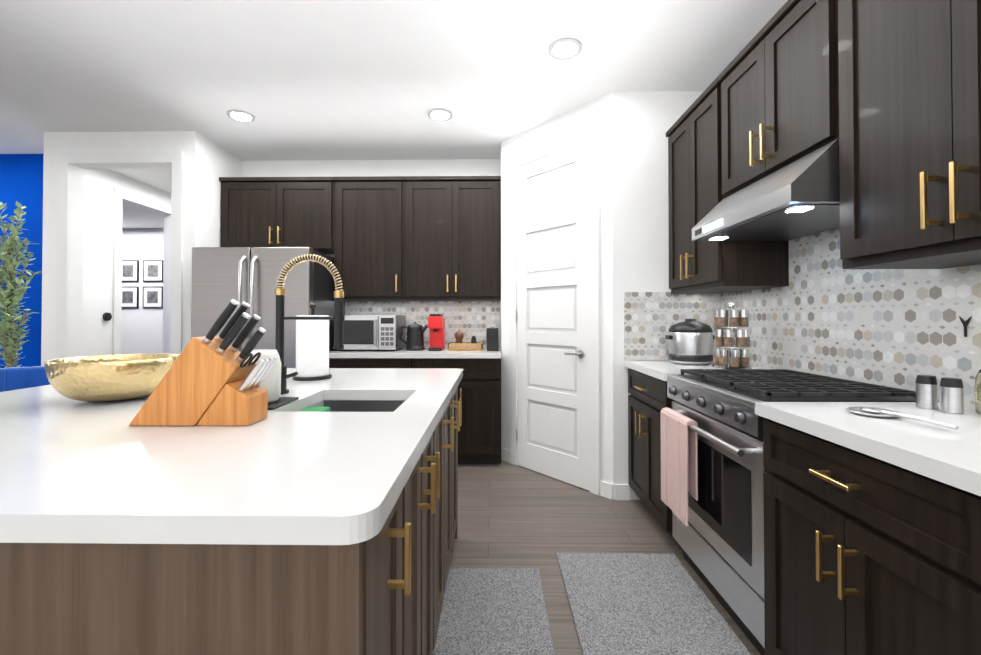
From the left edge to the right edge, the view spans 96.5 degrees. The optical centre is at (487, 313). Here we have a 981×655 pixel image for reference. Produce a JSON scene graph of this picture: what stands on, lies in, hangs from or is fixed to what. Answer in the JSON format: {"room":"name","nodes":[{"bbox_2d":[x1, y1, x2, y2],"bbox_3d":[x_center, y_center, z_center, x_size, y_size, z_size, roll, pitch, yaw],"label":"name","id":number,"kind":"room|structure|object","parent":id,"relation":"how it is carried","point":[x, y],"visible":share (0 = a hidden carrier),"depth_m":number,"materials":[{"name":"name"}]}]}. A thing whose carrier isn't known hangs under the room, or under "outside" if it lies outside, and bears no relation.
{"room":"kitchen","nodes":[
{"label":"kitchen","id":0,"kind":"room"},
{"bbox_2d":[0,154,39,367],"bbox_3d":[-6.411,-0.117,4.104,5.080,2.720,0.100,0,-1,1],"label":"wall","id":1,"kind":"structure","parent":0,"point":[19,173],"depth_m":4.03,"materials":[{"name":"blue paint"}]},
{"bbox_2d":[103,312,111,320],"bbox_3d":[-3.853,0.027,4.435,0.024,0.084,0.084,0,-1,1],"label":"door knob","id":2,"kind":"object","parent":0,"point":[107,316],"visible":0.94,"depth_m":4.42,"materials":[{"name":"black plastic"}]},
{"bbox_2d":[36,131,207,365],"bbox_3d":[-2.993,-0.122,3.604,1.250,2.720,0.120,0,-1,1],"label":"wall","id":3,"kind":"structure","parent":0,"point":[91,206],"depth_m":3.69,"materials":[{"name":"white paint"}]},
{"bbox_2d":[121,286,138,307],"bbox_3d":[-6.024,-0.280,7.338,0.340,0.360,0.024,0,-1,1],"label":"picture frame","id":4,"kind":"object","parent":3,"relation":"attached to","point":[130,294],"depth_m":7.33,"materials":[{"name":"black plastic"}]},
{"bbox_2d":[122,260,138,281],"bbox_3d":[-6.024,-0.720,7.343,0.340,0.360,0.024,0,-1,1],"label":"picture frame","id":5,"kind":"object","parent":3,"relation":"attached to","point":[130,268],"depth_m":7.33,"materials":[{"name":"black plastic"}]},
{"bbox_2d":[143,260,162,281],"bbox_3d":[-5.604,-0.720,7.337,0.340,0.360,0.024,0,-1,1],"label":"picture frame","id":6,"kind":"object","parent":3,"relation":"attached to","point":[152,272],"depth_m":7.33,"materials":[{"name":"black plastic"}]},
{"bbox_2d":[143,286,162,307],"bbox_3d":[-5.604,-0.280,7.332,0.340,0.360,0.024,0,-1,1],"label":"picture frame","id":7,"kind":"object","parent":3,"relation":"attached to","point":[152,295],"depth_m":7.32,"materials":[{"name":"black plastic"}]},
{"bbox_2d":[55,124,629,499],"bbox_3d":[-1.454,-0.034,4.157,4.829,2.555,2.438,0,-1,1],"label":"door frame","id":8,"kind":"structure","parent":3,"relation":"attached to","point":[555,409],"depth_m":3.35,"materials":[{"name":"white wood"}]},
{"bbox_2d":[208,139,243,246],"bbox_3d":[-2.418,-0.119,3.921,0.110,2.720,0.510,0,-1,1],"label":"wall","id":9,"kind":"structure","parent":0,"point":[221,163],"depth_m":3.82,"materials":[{"name":"white paint"}]},
{"bbox_2d":[0,0,787,227],"bbox_3d":[-3.658,-1.533,2.930,10.660,0.114,12.200,0,-1,1],"label":"ceiling","id":10,"kind":"structure","parent":0,"point":[249,80],"depth_m":2.65,"materials":[{"name":"paint"}]},
{"bbox_2d":[244,155,603,446],"bbox_3d":[-0.453,-0.115,4.213,4.010,2.720,0.108,0,-1,1],"label":"wall","id":11,"kind":"structure","parent":0,"point":[473,318],"depth_m":4.16,"materials":[{"name":"white paint"}]},
{"bbox_2d":[219,177,330,253],"bbox_3d":[-1.853,-0.886,4.017,1.009,0.627,0.352,0,-1,1],"label":"upper cabinet","id":12,"kind":"object","parent":11,"relation":"attached to","point":[255,211],"depth_m":3.85,"materials":[{"name":"brown wood"}]},
{"bbox_2d":[331,176,406,300],"bbox_3d":[-1.039,-0.661,4.003,0.616,1.077,0.352,0,-1,1],"label":"upper cabinet","id":13,"kind":"object","parent":11,"relation":"attached to","point":[368,214],"depth_m":3.83,"materials":[{"name":"brown wood"}]},
{"bbox_2d":[403,176,500,300],"bbox_3d":[-0.307,-0.661,3.992,0.847,1.077,0.352,0,-1,1],"label":"upper cabinet","id":14,"kind":"object","parent":11,"relation":"attached to","point":[409,238],"depth_m":3.82,"materials":[{"name":"brown wood"}]},
{"bbox_2d":[449,459,760,654],"bbox_3d":[-3.658,1.280,2.898,10.660,0.100,12.200,0,-1,1],"label":"floor","id":15,"kind":"structure","parent":0,"point":[512,516],"depth_m":2.49,"materials":[{"name":"brown wood"}]},
{"bbox_2d":[0,201,40,367],"bbox_3d":[-4.036,0.142,3.696,0.400,2.191,0.425,0,-1,1],"label":"plant","id":16,"kind":"object","parent":15,"relation":"on","point":[9,300],"visible":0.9,"depth_m":3.67,"materials":[{"name":"green plant"}]},
{"bbox_2d":[0,366,50,391],"bbox_3d":[-2.218,0.743,2.033,0.455,0.956,0.477,0,-1,1],"label":"sofa","id":17,"kind":"object","parent":15,"relation":"on","point":[14,378],"visible":0.15,"depth_m":2.19,"materials":[{"name":"blue fabric"}]},
{"bbox_2d":[0,378,461,654],"bbox_3d":[-0.830,0.775,1.532,1.396,0.880,1.769,0,-1,1],"label":"kitchen island","id":18,"kind":"object","parent":15,"relation":"on","point":[387,599],"depth_m":0.65,"materials":[{"name":"brown wood"}]},
{"bbox_2d":[0,368,462,549],"bbox_3d":[-0.998,0.315,1.543,1.700,0.040,1.836,0,-1,1],"label":"island countertop","id":19,"kind":"structure","parent":18,"relation":"on","point":[73,472],"depth_m":0.81,"materials":[{"name":"white stone"}]},
{"bbox_2d":[44,353,179,400],"bbox_3d":[-1.287,0.223,1.530,0.370,0.141,0.370,0,-1,1],"label":"brass bowl","id":20,"kind":"object","parent":19,"relation":"on","point":[108,377],"visible":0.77,"depth_m":1.40,"materials":[{"name":"gold metal"}]},
{"bbox_2d":[129,299,277,425],"bbox_3d":[-0.753,0.126,1.179,0.345,0.327,0.105,0,-1,1],"label":"knife block","id":21,"kind":"object","parent":19,"relation":"on","point":[210,378],"visible":1,"depth_m":1.13,"materials":[{"name":"brown wood"}]},
{"bbox_2d":[248,349,298,409],"bbox_3d":[-0.744,0.205,1.418,0.190,0.175,0.180,0,-1,1],"label":"ceramic crock","id":22,"kind":"object","parent":19,"relation":"on","point":[270,383],"visible":0.35,"depth_m":1.40,"materials":[{"name":"white ceramic"}]},
{"bbox_2d":[275,254,343,393],"bbox_3d":[-0.671,0.036,1.628,0.267,0.520,0.064,0,-1,1],"label":"faucet","id":23,"kind":"object","parent":19,"relation":"on","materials":[{"name":"metal"}]},
{"bbox_2d":[293,303,331,380],"bbox_3d":[-0.815,0.125,2.040,0.170,0.349,0.170,0,-1,1],"label":"paper towel holder","id":24,"kind":"object","parent":19,"relation":"on","point":[312,350],"visible":1,"depth_m":1.98,"materials":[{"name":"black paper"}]},
{"bbox_2d":[300,398,399,409],"bbox_3d":[-0.460,0.443,1.505,0.388,0.242,0.424,0,-1,1],"label":"sink","id":25,"kind":"object","parent":19,"relation":"in","point":[325,403],"depth_m":1.71,"materials":[{"name":"grey metal"}]},
{"bbox_2d":[191,247,344,367],"bbox_3d":[-1.818,0.364,3.721,0.915,1.750,0.882,0,-1,1],"label":"fridge","id":26,"kind":"object","parent":15,"relation":"on","point":[222,277],"visible":0.29,"depth_m":3.36,"materials":[{"name":"silver metal"}]},
{"bbox_2d":[329,360,424,367],"bbox_3d":[-0.929,0.800,3.850,0.799,0.880,0.621,0,-1,1],"label":"base cabinet","id":27,"kind":"object","parent":15,"relation":"on","point":[332,363],"depth_m":3.55,"materials":[{"name":"brown wood"}]},
{"bbox_2d":[425,360,500,463],"bbox_3d":[-0.285,0.800,3.841,0.799,0.880,0.621,0,-1,1],"label":"base cabinet","id":28,"kind":"object","parent":15,"relation":"on","point":[479,395],"depth_m":3.53,"materials":[{"name":"brown wood"}]},
{"bbox_2d":[329,348,500,359],"bbox_3d":[-0.610,0.340,3.840,1.448,0.040,0.631,0,-1,1],"label":"countertop","id":29,"kind":"structure","parent":28,"relation":"on","point":[399,354],"depth_m":3.53,"materials":[{"name":"white stone"}]},
{"bbox_2d":[335,315,405,350],"bbox_3d":[-1.038,0.165,3.899,0.530,0.310,0.448,0,-1,1],"label":"microwave","id":30,"kind":"object","parent":29,"relation":"on","point":[371,332],"visible":0.9,"depth_m":3.71,"materials":[{"name":"silver metal"}]},
{"bbox_2d":[400,322,427,350],"bbox_3d":[-0.649,0.195,3.867,0.249,0.250,0.164,0,-1,1],"label":"kettle","id":31,"kind":"object","parent":29,"relation":"on","point":[415,337],"visible":0.98,"depth_m":3.81,"materials":[{"name":"black metal"}]},
{"bbox_2d":[428,314,444,350],"bbox_3d":[-0.453,0.160,3.904,0.120,0.320,0.280,0,-1,1],"label":"machine","id":32,"kind":"object","parent":29,"relation":"on","point":[436,324],"visible":1,"depth_m":3.86,"materials":[{"name":"red plastic"}]},
{"bbox_2d":[448,329,482,350],"bbox_3d":[-0.193,0.229,3.900,0.300,0.183,0.240,0,-1,1],"label":"wooden tray","id":33,"kind":"object","parent":29,"relation":"on","point":[460,345],"visible":1,"depth_m":3.78,"materials":[{"name":"brown wood"}]},
{"bbox_2d":[486,327,498,350],"bbox_3d":[0.044,0.218,3.881,0.105,0.203,0.310,0,-1,1],"label":"canister","id":34,"kind":"object","parent":29,"relation":"on","point":[492,338],"visible":1,"depth_m":3.75,"materials":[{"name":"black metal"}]},
{"bbox_2d":[433,568,554,654],"bbox_3d":[-0.012,1.206,1.376,0.495,0.012,1.420,0,-1,1],"label":"area rug","id":35,"kind":"object","parent":15,"relation":"on","point":[493,611],"visible":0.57,"depth_m":1.75,"materials":[{"name":"grey carpet"}]},
{"bbox_2d":[556,553,750,654],"bbox_3d":[0.634,1.207,1.451,0.595,0.012,1.530,0,-1,1],"label":"area rug","id":36,"kind":"object","parent":15,"relation":"on","point":[639,604],"visible":0.95,"depth_m":1.79,"materials":[{"name":"grey carpet"}]},
{"bbox_2d":[628,369,683,550],"bbox_3d":[1.234,0.786,2.562,0.621,0.880,0.672,0,-1,1],"label":"base cabinet","id":37,"kind":"object","parent":15,"relation":"on","point":[648,396],"depth_m":2.52,"materials":[{"name":"brown wood"}]},
{"bbox_2d":[625,361,756,380],"bbox_3d":[1.223,0.326,2.568,0.631,0.040,0.674,0,-1,1],"label":"countertop","id":38,"kind":"structure","parent":37,"relation":"on","point":[659,369],"depth_m":2.55,"materials":[{"name":"white stone"}]},
{"bbox_2d":[665,319,714,364],"bbox_3d":[1.260,0.168,2.719,0.290,0.278,0.253,0,-1,1],"label":"rice cooker","id":39,"kind":"object","parent":38,"relation":"on","point":[690,341],"visible":0.98,"depth_m":2.62,"materials":[{"name":"silver metal"}]},
{"bbox_2d":[712,303,751,368],"bbox_3d":[1.315,0.121,2.359,0.190,0.363,0.190,0,-1,1],"label":"spice carousel","id":40,"kind":"object","parent":38,"relation":"on","point":[739,358],"visible":0.98,"depth_m":2.31,"materials":[{"name":"silver metal"}]},
{"bbox_2d":[660,369,915,654],"bbox_3d":[1.189,0.745,1.839,0.689,0.945,0.766,0,-1,1],"label":"gas range","id":41,"kind":"object","parent":15,"relation":"on","point":[713,468],"visible":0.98,"depth_m":1.73,"materials":[{"name":"silver metal"}]},
{"bbox_2d":[763,417,944,654],"bbox_3d":[1.212,0.769,1.059,0.621,0.880,0.778,0,-1,1],"label":"base cabinet","id":42,"kind":"object","parent":15,"relation":"on","point":[872,535],"depth_m":1.09,"materials":[{"name":"brown wood"}]},
{"bbox_2d":[755,402,980,496],"bbox_3d":[1.185,0.297,-0.054,0.631,0.040,3.017,0,-1,1],"label":"countertop","id":43,"kind":"structure","parent":42,"relation":"on","point":[947,456],"depth_m":1.08,"materials":[{"name":"white stone"}]},
{"bbox_2d":[846,407,958,429],"bbox_3d":[1.118,0.279,1.195,0.124,0.021,0.273,0,-1,1],"label":"spoon rest","id":44,"kind":"object","parent":43,"relation":"on","point":[874,412],"visible":1,"depth_m":1.22,"materials":[{"name":"silver metal"}]},
{"bbox_2d":[915,375,929,408],"bbox_3d":[1.365,0.241,1.362,0.049,0.100,0.050,0,-1,1],"label":"salt","id":45,"kind":"object","parent":43,"relation":"on","point":[922,381],"depth_m":1.35,"materials":[{"name":"silver metal"}]},
{"bbox_2d":[929,375,963,413],"bbox_3d":[1.375,0.241,1.296,0.049,0.100,0.050,0,-1,1],"label":"salt","id":46,"kind":"object","parent":43,"relation":"on","point":[951,396],"depth_m":1.29,"materials":[{"name":"silver metal"}]},
{"bbox_2d":[975,369,980,413],"bbox_3d":[1.464,0.196,1.271,0.066,0.190,0.066,0,-1,1],"label":"oil bottle","id":47,"kind":"object","parent":43,"relation":"on","point":[978,393],"visible":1,"depth_m":1.28,"materials":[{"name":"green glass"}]},
{"bbox_2d":[945,485,980,654],"bbox_3d":[1.201,0.761,0.296,0.621,0.880,1.056,0,-1,1],"label":"base cabinet","id":48,"kind":"object","parent":15,"relation":"on","point":[962,511],"depth_m":0.83,"materials":[{"name":"brown wood"}]},
{"bbox_2d":[604,91,719,499],"bbox_3d":[1.185,-0.129,2.960,0.698,2.720,0.108,0,-1,1],"label":"wall","id":49,"kind":"structure","parent":0,"point":[640,307],"depth_m":2.92,"materials":[{"name":"white paint"}]},
{"bbox_2d":[720,227,980,407],"bbox_3d":[1.565,-0.157,0.548,0.108,2.720,7.380,0,-1,1],"label":"wall","id":50,"kind":"structure","parent":0,"point":[824,313],"depth_m":1.78,"materials":[{"name":"tile"}]},
{"bbox_2d":[666,77,788,293],"bbox_3d":[1.369,-0.677,2.576,0.352,1.077,0.675,0,-1,1],"label":"upper cabinet","id":51,"kind":"object","parent":50,"relation":"attached to","point":[695,267],"depth_m":2.44,"materials":[{"name":"brown wood"}]},
{"bbox_2d":[692,139,839,240],"bbox_3d":[1.284,-0.481,1.859,0.499,0.221,0.746,0,-1,1],"label":"range hood","id":52,"kind":"object","parent":50,"relation":"attached to","point":[798,198],"visible":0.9,"depth_m":1.70,"materials":[{"name":"silver metal"}]},
{"bbox_2d":[718,0,833,199],"bbox_3d":[1.359,-0.908,1.863,0.352,0.630,0.751,0,-1,1],"label":"upper cabinet","id":53,"kind":"object","parent":50,"relation":"attached to","point":[776,96],"depth_m":1.79,"materials":[{"name":"brown wood"}]},
{"bbox_2d":[826,0,980,268],"bbox_3d":[1.348,-0.693,1.103,0.352,1.077,0.761,0,-1,1],"label":"upper cabinet","id":54,"kind":"object","parent":50,"relation":"attached to","point":[887,93],"depth_m":1.24,"materials":[{"name":"brown wood"}]},
{"bbox_2d":[959,316,971,336],"bbox_3d":[1.519,0.040,1.392,0.004,0.065,0.036,0,-1,1],"label":"hook","id":55,"kind":"object","parent":50,"relation":"attached to","point":[965,323],"visible":1,"depth_m":1.39,"materials":[{"name":"black plastic"}]}
]}

